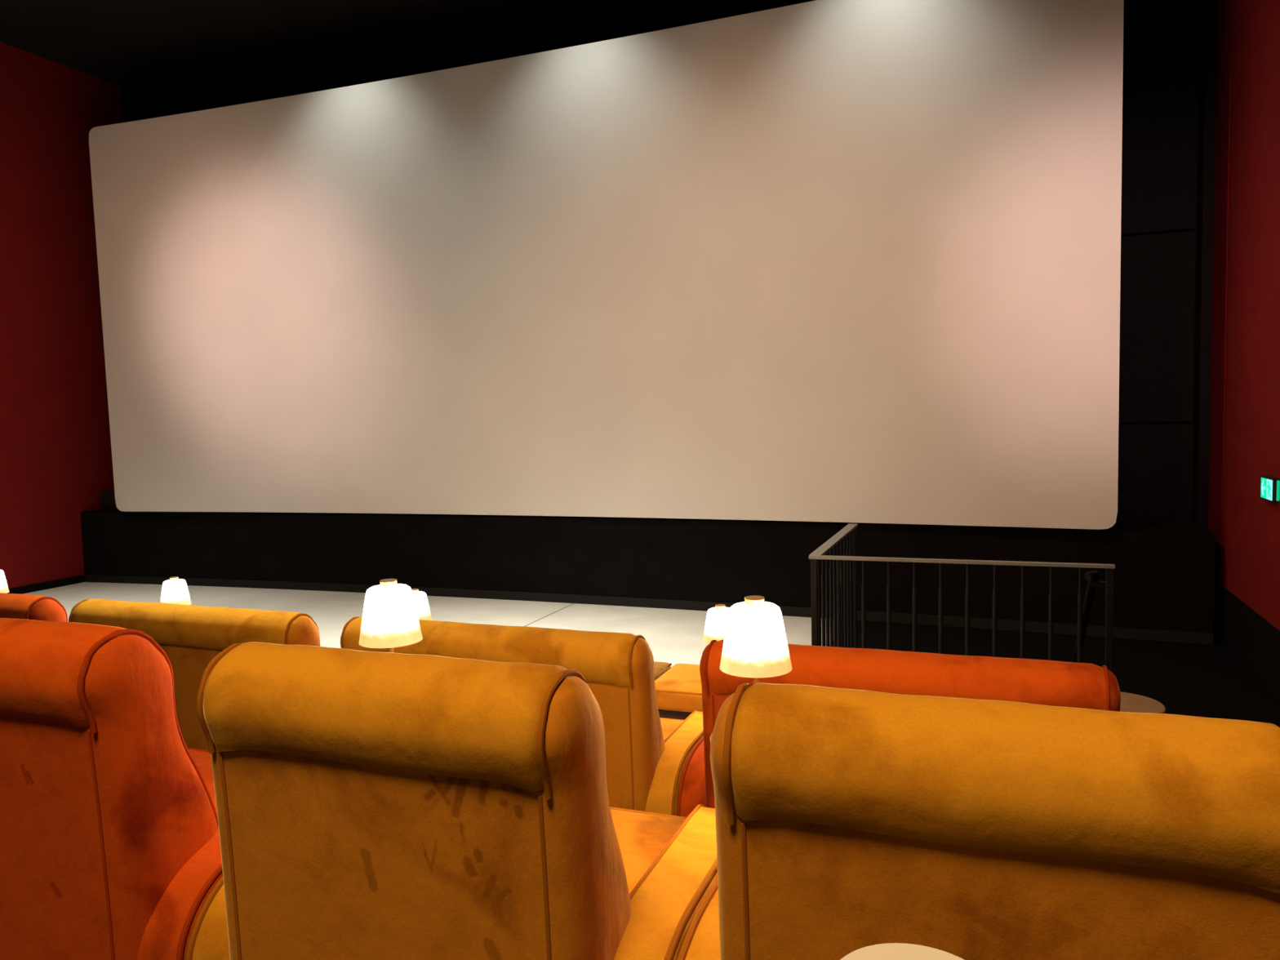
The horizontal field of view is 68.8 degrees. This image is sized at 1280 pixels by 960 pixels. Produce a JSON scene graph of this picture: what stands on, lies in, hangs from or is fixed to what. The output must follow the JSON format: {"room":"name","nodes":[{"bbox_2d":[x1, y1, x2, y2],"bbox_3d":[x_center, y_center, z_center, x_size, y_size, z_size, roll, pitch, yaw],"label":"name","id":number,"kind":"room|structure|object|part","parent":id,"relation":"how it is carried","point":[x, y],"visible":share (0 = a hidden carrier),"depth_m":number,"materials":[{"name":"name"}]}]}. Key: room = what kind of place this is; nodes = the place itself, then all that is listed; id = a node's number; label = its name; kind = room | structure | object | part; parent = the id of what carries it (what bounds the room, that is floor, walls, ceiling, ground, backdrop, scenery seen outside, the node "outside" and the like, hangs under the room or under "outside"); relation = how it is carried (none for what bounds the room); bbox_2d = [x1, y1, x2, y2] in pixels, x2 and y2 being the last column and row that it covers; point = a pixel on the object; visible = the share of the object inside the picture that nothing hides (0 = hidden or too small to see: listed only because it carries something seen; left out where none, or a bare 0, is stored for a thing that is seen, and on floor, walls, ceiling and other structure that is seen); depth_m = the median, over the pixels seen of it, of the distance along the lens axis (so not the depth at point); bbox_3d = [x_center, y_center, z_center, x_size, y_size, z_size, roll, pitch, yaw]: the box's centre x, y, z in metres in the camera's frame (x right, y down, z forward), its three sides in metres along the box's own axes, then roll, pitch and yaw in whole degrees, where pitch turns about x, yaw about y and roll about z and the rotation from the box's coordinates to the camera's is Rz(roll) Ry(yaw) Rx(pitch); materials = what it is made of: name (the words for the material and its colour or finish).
{"room":"auditorium","nodes":[
{"label":"auditorium","id":0,"kind":"room"},
{"bbox_2d":[0,41,122,588],"bbox_3d":[-8.233,-1.338,6.080,0.120,5.940,11.680,0,4,21],"label":"wall","id":1,"kind":"structure","parent":0,"point":[56,462],"depth_m":10.35,"materials":[{"name":"red fabric"}]},
{"bbox_2d":[6,574,84,594],"bbox_3d":[-7.253,1.308,8.465,0.018,0.081,5.000,0,4,21],"label":"trim","id":2,"kind":"structure","parent":1,"relation":"attached to","point":[79,579],"depth_m":10.32,"materials":[{"name":"black paint"}]},
{"bbox_2d":[0,0,545,85],"bbox_3d":[-2.966,-4.347,3.775,11.595,0.120,11.800,0,4,21],"label":"ceiling","id":3,"kind":"structure","parent":0,"point":[120,42],"depth_m":9.58,"materials":[{"name":"black paint"}]},
{"bbox_2d":[22,582,1279,727],"bbox_3d":[-2.822,1.585,4.181,11.355,0.105,11.560,0,4,21],"label":"floor","id":4,"kind":"structure","parent":0,"point":[673,636],"depth_m":7.30,"materials":[{"name":"white"}]},
{"bbox_2d":[0,592,67,622],"bbox_3d":[-3.172,1.002,4.831,1.456,0.989,0.813,0,4,21],"label":"armchair","id":5,"kind":"object","parent":4,"relation":"on","point":[12,606],"visible":0.18,"depth_m":4.27,"materials":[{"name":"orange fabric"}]},
{"bbox_3d":[-3.262,0.981,4.596,1.272,0.887,0.291,0,4,21],"label":"backrest","id":6,"kind":"part","parent":5,"relation":"part of","materials":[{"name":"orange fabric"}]},
{"bbox_2d":[68,599,319,751],"bbox_3d":[-1.807,1.004,4.311,1.456,0.989,0.813,0,4,21],"label":"armchair","id":7,"kind":"object","parent":4,"relation":"on","point":[191,636],"visible":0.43,"depth_m":3.92,"materials":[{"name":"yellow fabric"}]},
{"bbox_3d":[-1.897,0.983,4.077,1.272,0.887,0.291,0,4,21],"label":"backrest","id":8,"kind":"part","parent":7,"relation":"part of","materials":[{"name":"yellow fabric"}]},
{"bbox_2d":[340,616,703,815],"bbox_3d":[-0.441,1.006,3.790,1.456,0.989,0.813,0,4,21],"label":"armchair","id":9,"kind":"object","parent":4,"relation":"on","point":[647,753],"visible":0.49,"depth_m":3.27,"materials":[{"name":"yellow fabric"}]},
{"bbox_2d":[660,718,683,740],"bbox_3d":[-0.397,1.120,3.908,1.202,0.165,0.580,0,4,21],"label":"seat cushion","id":10,"kind":"object","parent":9,"relation":"on","point":[668,725],"depth_m":3.90,"materials":[{"name":"yellow fabric"}]},
{"bbox_3d":[0.185,1.192,3.558,0.122,0.460,0.672,0,4,21],"label":"arm","id":11,"kind":"part","parent":9,"relation":"part of","materials":[{"name":"yellow fabric"}]},
{"bbox_2d":[80,509,1215,644],"bbox_3d":[-0.977,0.747,9.140,11.269,0.810,0.882,0,4,21],"label":"stage","id":12,"kind":"object","parent":4,"relation":"on","point":[1164,571],"visible":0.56,"depth_m":8.42,"materials":[{"name":"black paint"}]},
{"bbox_2d":[101,491,119,510],"bbox_3d":[-6.000,0.235,10.941,0.440,0.210,0.340,0,4,21],"label":"speaker box","id":13,"kind":"object","parent":12,"relation":"on","point":[108,498],"visible":0.27,"depth_m":10.82,"materials":[{"name":"black plastic"}]},
{"bbox_2d":[84,574,1213,644],"bbox_3d":[-1.069,1.129,8.879,11.244,0.081,0.312,0,4,21],"label":"baseboard","id":14,"kind":"structure","parent":12,"relation":"attached to","point":[1194,637],"depth_m":8.49,"materials":[{"name":"black"}]},
{"bbox_2d":[653,661,671,679],"bbox_3d":[-0.175,1.200,4.849,0.575,0.445,0.480,0,4,21],"label":"ottoman","id":15,"kind":"object","parent":4,"relation":"on","point":[660,668],"visible":0.02,"depth_m":4.86,"materials":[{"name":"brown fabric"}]},
{"bbox_2d":[654,663,702,719],"bbox_3d":[0.371,1.201,4.640,0.565,0.445,0.480,0,4,21],"label":"ottoman","id":16,"kind":"object","parent":4,"relation":"on","point":[678,691],"visible":0.19,"depth_m":4.48,"materials":[{"name":"yellow fabric"}]},
{"bbox_2d":[676,639,1120,817],"bbox_3d":[0.927,1.009,3.270,1.456,0.989,0.813,0,4,21],"label":"armchair","id":17,"kind":"object","parent":4,"relation":"on","point":[1030,681],"visible":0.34,"depth_m":2.87,"materials":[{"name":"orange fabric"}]},
{"bbox_3d":[0.305,1.192,3.513,0.122,0.460,0.672,0,4,21],"label":"arm","id":18,"kind":"part","parent":17,"relation":"part of","materials":[{"name":"orange fabric"}]},
{"bbox_2d":[808,523,1115,672],"bbox_3d":[1.822,0.844,5.346,1.439,1.000,1.476,0,4,21],"label":"railing","id":19,"kind":"object","parent":4,"relation":"on","point":[840,612],"visible":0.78,"depth_m":4.80,"materials":[{"name":"grey metal"}]},
{"bbox_3d":[0.923,0.902,4.922,0.032,0.985,0.032,0,4,21],"label":"post","id":20,"kind":"part","parent":19,"relation":"part of","materials":[{"name":"black metal"}]},
{"bbox_3d":[1.170,0.350,5.569,0.060,0.015,1.420,0,4,21],"label":"rail","id":21,"kind":"part","parent":19,"relation":"part of","materials":[{"name":"grey metal"}]},
{"bbox_3d":[1.434,0.798,6.264,0.032,0.985,0.032,0,4,21],"label":"post","id":22,"kind":"part","parent":19,"relation":"part of","materials":[{"name":"black metal"}]},
{"bbox_3d":[1.557,0.404,4.642,1.434,0.015,0.040,0,4,21],"label":"rail","id":23,"kind":"part","parent":19,"relation":"part of","materials":[{"name":"grey metal"}]},
{"bbox_3d":[2.417,0.867,5.137,0.070,0.953,1.373,0,4,21],"label":"handrail","id":24,"kind":"part","parent":19,"relation":"part of","materials":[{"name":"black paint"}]},
{"bbox_3d":[2.221,0.904,4.428,0.032,0.985,0.032,0,4,21],"label":"post","id":25,"kind":"part","parent":19,"relation":"part of","materials":[{"name":"black metal"}]},
{"bbox_2d":[1120,691,1165,713],"bbox_3d":[1.756,1.142,3.438,0.300,0.660,0.300,0,4,21],"label":"side table","id":26,"kind":"object","parent":4,"relation":"on","point":[1130,702],"visible":0.19,"depth_m":3.38,"materials":[{"name":"brown wood"}]},
{"bbox_3d":[-3.710,1.137,5.450,0.320,0.660,0.320,0,4,21],"label":"side table","id":27,"kind":"object","parent":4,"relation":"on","visible":0},
{"bbox_2d":[0,569,8,593],"bbox_3d":[-3.682,0.657,5.327,0.148,0.314,0.148,0,4,21],"label":"table lamp","id":28,"kind":"object","parent":27,"relation":"on","point":[4,588],"visible":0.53,"depth_m":5.32,"materials":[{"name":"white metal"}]},
{"bbox_3d":[-2.338,1.140,4.928,0.260,0.660,0.260,0,4,21],"label":"side table","id":29,"kind":"object","parent":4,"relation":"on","visible":0},
{"bbox_2d":[160,576,191,604],"bbox_3d":[-2.403,0.659,4.840,0.148,0.314,0.148,0,4,21],"label":"table lamp","id":30,"kind":"object","parent":29,"relation":"on","point":[175,590],"visible":0.8,"depth_m":4.79,"materials":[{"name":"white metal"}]},
{"bbox_3d":[-0.972,1.142,4.407,0.260,0.660,0.260,0,4,21],"label":"side table","id":31,"kind":"object","parent":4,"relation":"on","visible":0},
{"bbox_2d":[411,588,431,620],"bbox_3d":[-1.037,0.661,4.319,0.148,0.314,0.148,0,4,21],"label":"table lamp","id":32,"kind":"object","parent":31,"relation":"on","point":[420,599],"visible":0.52,"depth_m":4.28,"materials":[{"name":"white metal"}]},
{"bbox_3d":[0.394,1.144,3.887,0.260,0.660,0.260,0,4,21],"label":"side table","id":33,"kind":"object","parent":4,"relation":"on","visible":0},
{"bbox_2d":[702,604,729,644],"bbox_3d":[0.330,0.663,3.799,0.148,0.314,0.148,0,4,21],"label":"table lamp","id":34,"kind":"object","parent":33,"relation":"on","point":[716,622],"visible":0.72,"depth_m":3.74,"materials":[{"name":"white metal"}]},
{"bbox_2d":[120,0,1200,519],"bbox_3d":[-0.819,-1.747,9.425,11.355,5.940,0.120,0,4,21],"label":"wall","id":35,"kind":"structure","parent":0,"point":[1156,459],"depth_m":9.35,"materials":[{"name":"black paint"}]},
{"bbox_2d":[88,0,1124,529],"bbox_3d":[-1.146,-1.729,8.672,9.984,4.158,0.498,0,4,21],"label":"screen","id":36,"kind":"object","parent":35,"relation":"attached to","point":[817,260],"visible":1,"depth_m":8.13,"materials":[{"name":"fabric"}]},
{"bbox_2d":[1118,230,1195,422],"bbox_3d":[3.231,-1.213,7.831,2.462,1.495,0.048,0,4,21],"label":"wall panel","id":37,"kind":"object","parent":35,"relation":"attached to","point":[1157,281],"depth_m":7.46,"materials":[{"name":"black fabric"}]},
{"bbox_2d":[1120,28,1199,235],"bbox_3d":[3.194,-2.732,7.727,2.462,1.520,0.048,0,4,21],"label":"wall panel","id":38,"kind":"object","parent":35,"relation":"attached to","point":[1160,80],"depth_m":7.36,"materials":[{"name":"black fabric"}]},
{"bbox_2d":[1123,0,1199,39],"bbox_3d":[3.161,-4.090,7.634,2.462,1.175,0.048,0,4,21],"label":"wall panel","id":39,"kind":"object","parent":35,"relation":"attached to","point":[1141,18],"depth_m":7.31,"materials":[{"name":"black"}]},
{"bbox_2d":[1213,0,1279,702],"bbox_3d":[2.485,-1.320,1.998,0.132,5.940,11.680,0,4,21],"label":"wall","id":40,"kind":"structure","parent":0,"point":[1251,526],"depth_m":6.05,"materials":[{"name":"red paint"}]},
{"bbox_2d":[1191,0,1217,528],"bbox_3d":[4.389,-1.776,7.261,0.079,5.839,0.209,0,4,21],"label":"curtain","id":41,"kind":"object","parent":40,"relation":"attached to","point":[1208,12],"depth_m":7.20,"materials":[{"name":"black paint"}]},
{"bbox_2d":[1208,0,1231,584],"bbox_3d":[4.299,-1.954,6.921,0.005,5.433,0.458,0,4,21],"label":"trim","id":42,"kind":"structure","parent":40,"relation":"attached to","point":[1223,40],"depth_m":6.93,"materials":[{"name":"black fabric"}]},
{"bbox_2d":[1260,475,1279,502],"bbox_3d":[3.781,0.054,5.612,0.036,0.142,0.281,0,4,21],"label":"exit sign","id":43,"kind":"object","parent":40,"relation":"attached to","point":[1270,486],"visible":1,"depth_m":5.54,"materials":[{"name":"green plastic"}]},
{"bbox_3d":[3.792,0.049,5.681,0.002,0.121,0.128,0,4,21],"label":"green panel","id":44,"kind":"part","parent":43,"relation":"part of","materials":[{"name":"teal plastic"}]},
{"bbox_3d":[3.747,0.058,5.566,0.002,0.121,0.119,0,4,21],"label":"pale panel","id":45,"kind":"part","parent":43,"relation":"part of","materials":[{"name":"teal"}]},
{"bbox_3d":[-3.146,1.403,3.330,11.353,0.400,1.630,0,4,21],"label":"floor","id":46,"kind":"structure","parent":0,"visible":0},
{"bbox_2d":[0,617,222,959],"bbox_3d":[-1.380,0.738,2.239,1.456,0.989,0.813,0,4,21],"label":"armchair","id":47,"kind":"object","parent":46,"relation":"on","point":[110,845],"visible":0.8,"depth_m":1.71,"materials":[{"name":"orange fabric"}]},
{"bbox_3d":[-0.755,0.924,2.007,0.122,0.460,0.672,0,4,21],"label":"arm","id":48,"kind":"part","parent":47,"relation":"part of","materials":[{"name":"orange fabric"}]},
{"bbox_2d":[188,750,217,813],"bbox_3d":[-1.336,0.852,2.356,1.202,0.165,0.580,0,4,21],"label":"seat cushion","id":49,"kind":"object","parent":47,"relation":"on","point":[202,758],"depth_m":2.46,"materials":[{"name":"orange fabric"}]},
{"bbox_2d":[185,641,717,959],"bbox_3d":[-0.279,0.744,1.820,0.886,0.981,0.813,0,4,21],"label":"armchair","id":50,"kind":"object","parent":46,"relation":"on","point":[371,805],"visible":1,"depth_m":1.45,"materials":[{"name":"yellow fabric"}]},
{"bbox_3d":[-0.634,0.926,1.961,0.122,0.456,0.672,0,4,21],"label":"arm","id":51,"kind":"part","parent":50,"relation":"part of","materials":[{"name":"yellow fabric"}]},
{"bbox_2d":[610,808,684,893],"bbox_3d":[-0.235,0.856,1.937,0.632,0.164,0.580,0,4,21],"label":"seat cushion","id":52,"kind":"object","parent":50,"relation":"on","point":[642,836],"depth_m":2.01,"materials":[{"name":"yellow fabric"}]},
{"bbox_3d":[0.080,0.928,1.690,0.122,0.456,0.672,0,4,21],"label":"arm","id":53,"kind":"part","parent":50,"relation":"part of","materials":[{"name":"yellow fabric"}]},
{"bbox_2d":[676,682,1279,959],"bbox_3d":[0.566,0.746,1.498,0.910,0.981,0.813,0,4,21],"label":"armchair","id":54,"kind":"object","parent":46,"relation":"on","point":[848,820],"visible":1,"depth_m":1.12,"materials":[{"name":"yellow fabric"}]},
{"bbox_3d":[0.200,0.928,1.644,0.122,0.456,0.672,0,4,21],"label":"arm","id":55,"kind":"part","parent":54,"relation":"part of","materials":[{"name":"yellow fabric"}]},
{"bbox_3d":[0.288,0.878,2.019,0.260,0.660,0.260,0,4,21],"label":"side table","id":56,"kind":"object","parent":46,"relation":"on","visible":0},
{"bbox_2d":[720,595,791,684],"bbox_3d":[0.238,0.397,1.923,0.148,0.314,0.148,0,4,21],"label":"table lamp","id":57,"kind":"object","parent":56,"relation":"on","point":[755,645],"visible":0.8,"depth_m":1.87,"materials":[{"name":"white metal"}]},
{"bbox_3d":[0.238,0.399,1.923,0.011,0.270,0.011,0,4,21],"label":"stem","id":58,"kind":"part","parent":57,"relation":"part of","materials":[{"name":"gold metal"}]},
{"bbox_3d":[-0.559,0.876,2.341,0.260,0.660,0.260,0,4,21],"label":"side table","id":59,"kind":"object","parent":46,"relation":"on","visible":0},
{"bbox_2d":[359,578,422,653],"bbox_3d":[-0.596,0.396,2.241,0.148,0.314,0.148,0,4,21],"label":"table lamp","id":60,"kind":"object","parent":59,"relation":"on","point":[390,620],"visible":0.86,"depth_m":2.19,"materials":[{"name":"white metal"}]},
{"bbox_3d":[-0.596,0.398,2.241,0.011,0.270,0.011,0,4,21],"label":"stem","id":61,"kind":"part","parent":60,"relation":"part of","materials":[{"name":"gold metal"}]},
{"bbox_3d":[-4.164,1.410,0.656,11.353,0.800,4.059,0,4,21],"label":"floor","id":62,"kind":"structure","parent":0,"visible":0},
{"bbox_2d":[840,942,964,959],"bbox_3d":[0.278,0.694,0.944,0.172,0.374,0.172,0,4,21],"label":"side table","id":63,"kind":"object","parent":62,"relation":"on","point":[890,951],"visible":1,"depth_m":0.99,"materials":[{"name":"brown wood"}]}
]}

